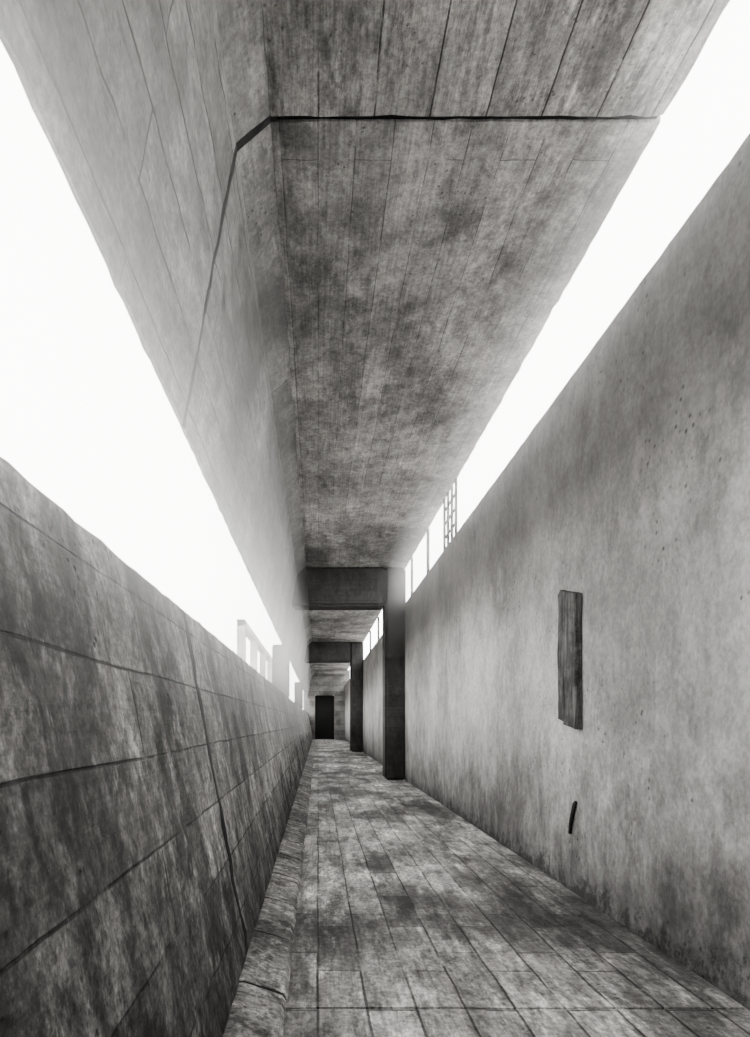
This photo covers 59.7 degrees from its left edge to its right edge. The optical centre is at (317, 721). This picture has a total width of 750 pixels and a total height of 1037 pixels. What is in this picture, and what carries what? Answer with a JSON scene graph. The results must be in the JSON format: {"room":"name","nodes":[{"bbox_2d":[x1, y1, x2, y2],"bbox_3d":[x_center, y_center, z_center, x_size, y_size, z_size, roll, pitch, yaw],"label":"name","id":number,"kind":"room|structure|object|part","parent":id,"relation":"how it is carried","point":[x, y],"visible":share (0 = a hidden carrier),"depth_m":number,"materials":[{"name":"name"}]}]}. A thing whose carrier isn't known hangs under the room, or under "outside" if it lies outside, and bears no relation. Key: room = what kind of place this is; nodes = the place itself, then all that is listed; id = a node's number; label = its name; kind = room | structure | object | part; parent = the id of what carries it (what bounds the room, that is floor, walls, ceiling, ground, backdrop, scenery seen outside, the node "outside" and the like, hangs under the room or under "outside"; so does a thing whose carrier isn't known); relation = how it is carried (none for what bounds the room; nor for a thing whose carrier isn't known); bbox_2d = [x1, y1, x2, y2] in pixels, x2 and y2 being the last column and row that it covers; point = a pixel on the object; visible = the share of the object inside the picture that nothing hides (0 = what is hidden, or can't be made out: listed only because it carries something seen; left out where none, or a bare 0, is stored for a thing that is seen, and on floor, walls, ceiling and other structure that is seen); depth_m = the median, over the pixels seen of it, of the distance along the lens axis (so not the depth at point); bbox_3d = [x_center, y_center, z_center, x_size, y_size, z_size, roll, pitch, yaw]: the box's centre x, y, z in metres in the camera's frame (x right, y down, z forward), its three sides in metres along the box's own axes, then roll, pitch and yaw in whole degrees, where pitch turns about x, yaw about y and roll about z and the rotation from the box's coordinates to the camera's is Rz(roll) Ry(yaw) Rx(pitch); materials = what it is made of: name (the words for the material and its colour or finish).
{"room":"covered outdoor walkway","nodes":[
{"label":"covered outdoor walkway","id":0,"kind":"room"},
{"bbox_2d":[0,0,313,697],"bbox_3d":[-0.551,-2.340,15.501,0.649,1.812,49.008,0,0,0],"label":"wall","id":1,"kind":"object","parent":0,"point":[143,108],"visible":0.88,"depth_m":2.72,"materials":[{"name":"grey concrete"}]},
{"bbox_2d":[178,108,270,427],"bbox_3d":[-0.551,-2.346,3.169,0.644,1.801,0.055,0,0,0],"label":"joint","id":2,"kind":"object","parent":1,"relation":"attached to","point":[252,135],"visible":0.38,"depth_m":3.17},
{"bbox_2d":[303,674,314,739],"bbox_3d":[-0.540,-1.050,40.150,0.720,4.300,0.300,0,0,0],"label":"door frame","id":3,"kind":"structure","parent":0,"point":[308,703],"depth_m":40.00,"materials":[{"name":"concrete"}]},
{"bbox_2d":[315,695,333,739],"bbox_3d":[0.410,-0.275,40.175,1.180,2.750,0.050,0,0,0],"label":"door","id":4,"kind":"structure","parent":3,"relation":"attached to","point":[319,699],"depth_m":40.15,"materials":[{"name":"black metal"}]},
{"bbox_2d":[315,718,333,719],"bbox_3d":[0.410,-0.160,40.135,1.180,0.120,0.030,0,0,0],"label":"rail","id":5,"kind":"object","parent":4,"relation":"attached to","point":[315,718],"depth_m":40.12,"materials":[{"name":"black"}]},
{"bbox_2d":[315,674,333,694],"bbox_3d":[0.410,-2.425,40.150,1.180,1.550,0.300,0,0,0],"label":"lintel","id":6,"kind":"object","parent":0,"point":[324,683],"visible":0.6,"depth_m":40.00,"materials":[{"name":"concrete"}]},
{"bbox_2d":[324,695,324,739],"bbox_3d":[0.410,-0.275,40.135,0.080,2.750,0.030,0,0,0],"label":"stile","id":7,"kind":"object","parent":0,"point":[324,695],"depth_m":40.12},
{"bbox_2d":[444,521,456,539],"bbox_3d":[1.670,-2.415,8.225,0.020,0.030,0.750,0,0,0],"label":"rail","id":8,"kind":"object","parent":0,"point":[453,525],"depth_m":8.19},
{"bbox_2d":[444,506,456,525],"bbox_3d":[1.670,-2.595,8.225,0.020,0.030,0.750,0,0,0],"label":"rail","id":9,"kind":"object","parent":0,"point":[453,511],"depth_m":8.20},
{"bbox_2d":[444,491,456,512],"bbox_3d":[1.670,-2.775,8.225,0.020,0.030,0.750,0,0,0],"label":"rail","id":10,"kind":"object","parent":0,"point":[453,496],"depth_m":8.20,"materials":[{"name":"grey metal"}]},
{"bbox_2d":[261,0,730,673],"bbox_3d":[0.726,-3.090,15.650,1.925,0.317,49.302,0,0,0],"label":"ceiling","id":11,"kind":"structure","parent":0,"point":[424,261],"depth_m":3.68,"materials":[{"name":"concrete"}]},
{"bbox_3d":[0.725,-3.090,21.741,1.926,0.318,37.126,0,0,0],"label":"panel","id":12,"kind":"part","parent":11,"relation":"part of","materials":[{"name":"concrete"}]},
{"bbox_2d":[277,114,657,119],"bbox_3d":[0.730,-3.087,3.170,1.864,0.273,0.038,0,0,0],"label":"joint","id":13,"kind":"object","parent":11,"relation":"attached to","point":[612,116],"depth_m":3.18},
{"bbox_3d":[0.725,-3.090,-2.923,1.926,0.317,12.166,0,0,0],"label":"panel","id":14,"kind":"part","parent":11,"relation":"part of","materials":[{"name":"concrete"}]},
{"bbox_2d":[282,740,749,1036],"bbox_3d":[0.525,1.250,15.500,2.855,0.306,49.005,0,0,0],"label":"floor","id":15,"kind":"structure","parent":0,"point":[403,902],"depth_m":3.21,"materials":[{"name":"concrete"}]},
{"bbox_2d":[0,457,246,1036],"bbox_3d":[-0.600,0.300,-3.069,0.615,1.611,11.872,0,0,0],"label":"wall","id":16,"kind":"structure","parent":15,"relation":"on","point":[120,916],"depth_m":1.43,"materials":[{"name":"grey concrete"}]},
{"bbox_2d":[182,609,248,954],"bbox_3d":[-0.602,0.304,2.891,0.611,1.603,0.067,0,0,0],"label":"joint","id":17,"kind":"object","parent":16,"relation":"attached to","point":[187,633],"depth_m":2.88,"materials":[{"name":"grey concrete"}]},
{"bbox_2d":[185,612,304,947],"bbox_3d":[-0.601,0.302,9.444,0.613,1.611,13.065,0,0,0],"label":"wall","id":18,"kind":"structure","parent":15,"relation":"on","point":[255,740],"depth_m":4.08,"materials":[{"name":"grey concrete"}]},
{"bbox_2d":[223,982,285,1036],"bbox_3d":[-0.218,1.065,2.261,0.192,0.081,0.606,0,0,0],"label":"block","id":19,"kind":"object","parent":15,"relation":"on","point":[255,1011],"visible":1,"depth_m":2.34,"materials":[{"name":"concrete"}]},
{"bbox_2d":[239,980,285,999],"bbox_3d":[-0.218,1.064,2.571,0.187,0.082,0.023,0,0,-2],"label":"joint","id":20,"kind":"object","parent":15,"relation":"on","point":[242,981],"visible":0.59,"depth_m":2.57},
{"bbox_2d":[240,931,292,998],"bbox_3d":[-0.217,1.061,2.881,0.195,0.084,0.608,0,0,0],"label":"block","id":21,"kind":"object","parent":15,"relation":"on","point":[268,961],"visible":0.92,"depth_m":2.83,"materials":[{"name":"concrete"}]},
{"bbox_2d":[254,930,293,945],"bbox_3d":[-0.216,1.060,3.191,0.196,0.078,0.024,0,0,0],"label":"joint","id":22,"kind":"object","parent":15,"relation":"on","point":[254,930],"visible":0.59,"depth_m":3.19,"materials":[{"name":"grey concrete"}]},
{"bbox_2d":[255,898,295,942],"bbox_3d":[-0.218,1.065,3.501,0.192,0.078,0.607,0,0,0],"label":"block","id":23,"kind":"object","parent":15,"relation":"on","point":[277,918],"visible":0.89,"depth_m":3.47,"materials":[{"name":"concrete"}]},
{"bbox_2d":[265,897,295,907],"bbox_3d":[-0.219,1.065,3.810,0.185,0.075,0.023,0,0,0],"label":"joint","id":24,"kind":"object","parent":15,"relation":"on","point":[265,897],"visible":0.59,"depth_m":3.81,"materials":[{"name":"grey concrete"}]},
{"bbox_2d":[265,873,299,908],"bbox_3d":[-0.218,1.064,4.121,0.187,0.079,0.609,0,0,0],"label":"block","id":25,"kind":"object","parent":15,"relation":"on","point":[281,887],"visible":0.87,"depth_m":4.09,"materials":[{"name":"concrete"}]},
{"bbox_2d":[272,854,301,882],"bbox_3d":[-0.216,1.062,4.741,0.195,0.083,0.608,0,0,0],"label":"block","id":26,"kind":"object","parent":15,"relation":"on","point":[288,866],"visible":0.87,"depth_m":4.70,"materials":[{"name":"concrete"}]},
{"bbox_2d":[278,839,304,862],"bbox_3d":[-0.213,1.059,5.361,0.200,0.089,0.608,0,0,0],"label":"block","id":27,"kind":"object","parent":15,"relation":"on","point":[289,848],"visible":0.84,"depth_m":5.33,"materials":[{"name":"concrete"}]},
{"bbox_2d":[283,828,304,845],"bbox_3d":[-0.217,1.063,5.981,0.191,0.079,0.610,0,0,0],"label":"block","id":28,"kind":"object","parent":15,"relation":"on","point":[298,837],"visible":0.77,"depth_m":5.98,"materials":[{"name":"concrete"}]},
{"bbox_2d":[286,819,305,833],"bbox_3d":[-0.218,1.063,6.601,0.193,0.078,0.606,0,0,0],"label":"block","id":29,"kind":"object","parent":15,"relation":"on","point":[293,824],"visible":0.8,"depth_m":6.58,"materials":[{"name":"concrete"}]},
{"bbox_2d":[289,810,307,824],"bbox_3d":[-0.214,1.060,7.221,0.200,0.086,0.605,0,0,0],"label":"block","id":30,"kind":"object","parent":15,"relation":"on","point":[295,815],"visible":0.77,"depth_m":7.20,"materials":[{"name":"concrete"}]},
{"bbox_2d":[291,803,308,815],"bbox_3d":[-0.212,1.058,7.840,0.201,0.089,0.607,0,0,0],"label":"block","id":31,"kind":"object","parent":15,"relation":"on","point":[295,807],"visible":0.78,"depth_m":7.81,"materials":[{"name":"concrete"}]},
{"bbox_2d":[294,798,308,808],"bbox_3d":[-0.214,1.062,8.460,0.194,0.083,0.607,0,0,0],"label":"block","id":32,"kind":"object","parent":15,"relation":"on","point":[296,800],"visible":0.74,"depth_m":8.47,"materials":[{"name":"concrete"}]},
{"bbox_2d":[294,702,310,762],"bbox_3d":[-0.602,0.301,22.000,0.614,1.611,11.955,0,0,0],"label":"parapet segment","id":33,"kind":"object","parent":15,"relation":"on","point":[302,725],"visible":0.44,"depth_m":19.71,"materials":[{"name":"grey concrete"}]},
{"bbox_2d":[295,793,309,802],"bbox_3d":[-0.216,1.062,9.081,0.193,0.083,0.610,0,0,0],"label":"block","id":34,"kind":"object","parent":15,"relation":"on","point":[298,795],"visible":0.72,"depth_m":9.07,"materials":[{"name":"concrete"}]},
{"bbox_2d":[297,788,310,797],"bbox_3d":[-0.212,1.058,9.701,0.200,0.090,0.605,0,0,0],"label":"block","id":35,"kind":"object","parent":15,"relation":"on","point":[301,791],"visible":0.74,"depth_m":9.65,"materials":[{"name":"concrete"}]},
{"bbox_2d":[298,785,309,791],"bbox_3d":[-0.220,1.064,10.322,0.192,0.076,0.607,0,0,0],"label":"block","id":36,"kind":"object","parent":15,"relation":"on","point":[300,786],"visible":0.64,"depth_m":10.35,"materials":[{"name":"concrete"}]},
{"bbox_2d":[299,781,310,788],"bbox_3d":[-0.212,1.059,10.940,0.197,0.090,0.607,0,0,0],"label":"block","id":37,"kind":"object","parent":15,"relation":"on","point":[301,782],"visible":0.7,"depth_m":10.88,"materials":[{"name":"concrete"}]},
{"bbox_2d":[300,778,310,783],"bbox_3d":[-0.217,1.062,11.561,0.194,0.080,0.611,0,0,0],"label":"block","id":38,"kind":"object","parent":15,"relation":"on","point":[302,779],"visible":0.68,"depth_m":11.56,"materials":[{"name":"concrete"}]},
{"bbox_2d":[304,711,312,744],"bbox_3d":[-0.601,0.301,34.014,0.615,1.613,11.982,0,0,0],"label":"parapet segment","id":39,"kind":"object","parent":15,"relation":"on","point":[306,713],"visible":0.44,"depth_m":32.49,"materials":[{"name":"concrete"}]},
{"bbox_2d":[304,760,312,769],"bbox_3d":[-0.218,1.063,15.851,0.194,0.083,2.984,0,0,0],"label":"block","id":40,"kind":"object","parent":15,"relation":"on","point":[308,765],"visible":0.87,"depth_m":15.74,"materials":[{"name":"concrete"}]},
{"bbox_2d":[294,642,363,751],"bbox_3d":[0.400,-0.930,24.075,2.540,4.060,0.550,0,0,0],"label":"frame","id":41,"kind":"object","parent":15,"relation":"on","point":[316,652],"depth_m":23.80,"materials":[{"name":"grey concrete"}]},
{"bbox_2d":[272,567,405,779],"bbox_3d":[0.400,-0.930,12.575,2.540,4.060,0.550,0,0,0],"label":"frame","id":42,"kind":"object","parent":15,"relation":"on","point":[316,588],"depth_m":12.30,"materials":[{"name":"grey concrete"}]},
{"bbox_2d":[345,133,749,1008],"bbox_3d":[1.800,-0.575,15.500,0.309,3.358,49.006,0,0,0],"label":"wall","id":43,"kind":"structure","parent":0,"point":[630,492],"depth_m":3.48,"materials":[{"name":"concrete"}]},
{"bbox_2d":[334,670,349,739],"bbox_3d":[1.475,-1.050,40.150,0.950,4.300,0.300,0,0,0],"label":"door frame","id":44,"kind":"structure","parent":43,"relation":"attached to","point":[340,680],"depth_m":40.00,"materials":[{"name":"concrete"}]},
{"bbox_2d":[377,617,378,640],"bbox_3d":[1.695,-2.595,18.235,0.050,0.710,0.070,0,0,0],"label":"mullion","id":45,"kind":"object","parent":43,"relation":"on","point":[377,617],"visible":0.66,"depth_m":18.24,"materials":[{"name":"concrete"}]},
{"bbox_2d":[411,557,412,593],"bbox_3d":[1.680,-2.595,11.630,0.040,0.710,0.060,0,0,0],"label":"mullion","id":46,"kind":"object","parent":43,"relation":"on","point":[411,557],"visible":0.69,"depth_m":11.60,"materials":[{"name":"concrete"}]},
{"bbox_2d":[426,529,429,573],"bbox_3d":[1.680,-2.595,9.930,0.040,0.710,0.060,0,0,0],"label":"mullion","id":47,"kind":"object","parent":43,"relation":"on","point":[427,530],"visible":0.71,"depth_m":9.90,"materials":[{"name":"concrete"}]},
{"bbox_2d":[443,499,445,550],"bbox_3d":[1.670,-2.595,8.585,0.030,0.710,0.030,0,0,0],"label":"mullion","id":48,"kind":"object","parent":43,"relation":"attached to","point":[444,500],"visible":0.77,"depth_m":8.57,"materials":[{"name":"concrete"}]},
{"bbox_2d":[447,493,448,544],"bbox_3d":[1.670,-2.595,8.345,0.030,0.710,0.030,0,0,0],"label":"louver slat","id":49,"kind":"object","parent":43,"relation":"attached to","point":[447,493],"visible":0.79,"depth_m":8.33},
{"bbox_2d":[451,486,452,539],"bbox_3d":[1.670,-2.595,8.105,0.030,0.710,0.030,0,0,0],"label":"louver slat","id":50,"kind":"object","parent":43,"relation":"attached to","point":[451,486],"visible":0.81,"depth_m":8.09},
{"bbox_2d":[455,479,456,533],"bbox_3d":[1.670,-2.595,7.865,0.030,0.710,0.030,0,0,0],"label":"louver slat","id":51,"kind":"object","parent":43,"relation":"on","point":[455,479],"visible":0.76,"depth_m":7.85,"materials":[{"name":"grey metal"}]},
{"bbox_2d":[557,589,581,728],"bbox_3d":[1.621,-0.420,4.215,0.049,0.931,0.334,0,0,0],"label":"wooden plank","id":52,"kind":"object","parent":43,"relation":"attached to","point":[569,710],"visible":1,"depth_m":4.12,"materials":[{"name":"grey wood"}]},
{"bbox_2d":[568,801,576,833],"bbox_3d":[1.638,0.615,4.192,0.035,0.228,0.114,0,0,0],"label":"stub","id":53,"kind":"object","parent":43,"relation":"attached to","point":[574,804],"visible":1,"depth_m":4.17,"materials":[{"name":"black metal"}]},
{"bbox_3d":[0.000,1.760,25.000,120.000,0.480,130.000,0,0,0],"label":"ground","id":54,"kind":"structure","parent":0,"visible":0},
{"bbox_2d":[237,619,271,682],"bbox_3d":[-2.135,-0.665,25.125,0.230,4.370,14.250,0,0,0],"label":"pavilion","id":55,"kind":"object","parent":54,"relation":"on","point":[244,630],"visible":0.34,"depth_m":21.50,"materials":[{"name":"white concrete"}]}
]}

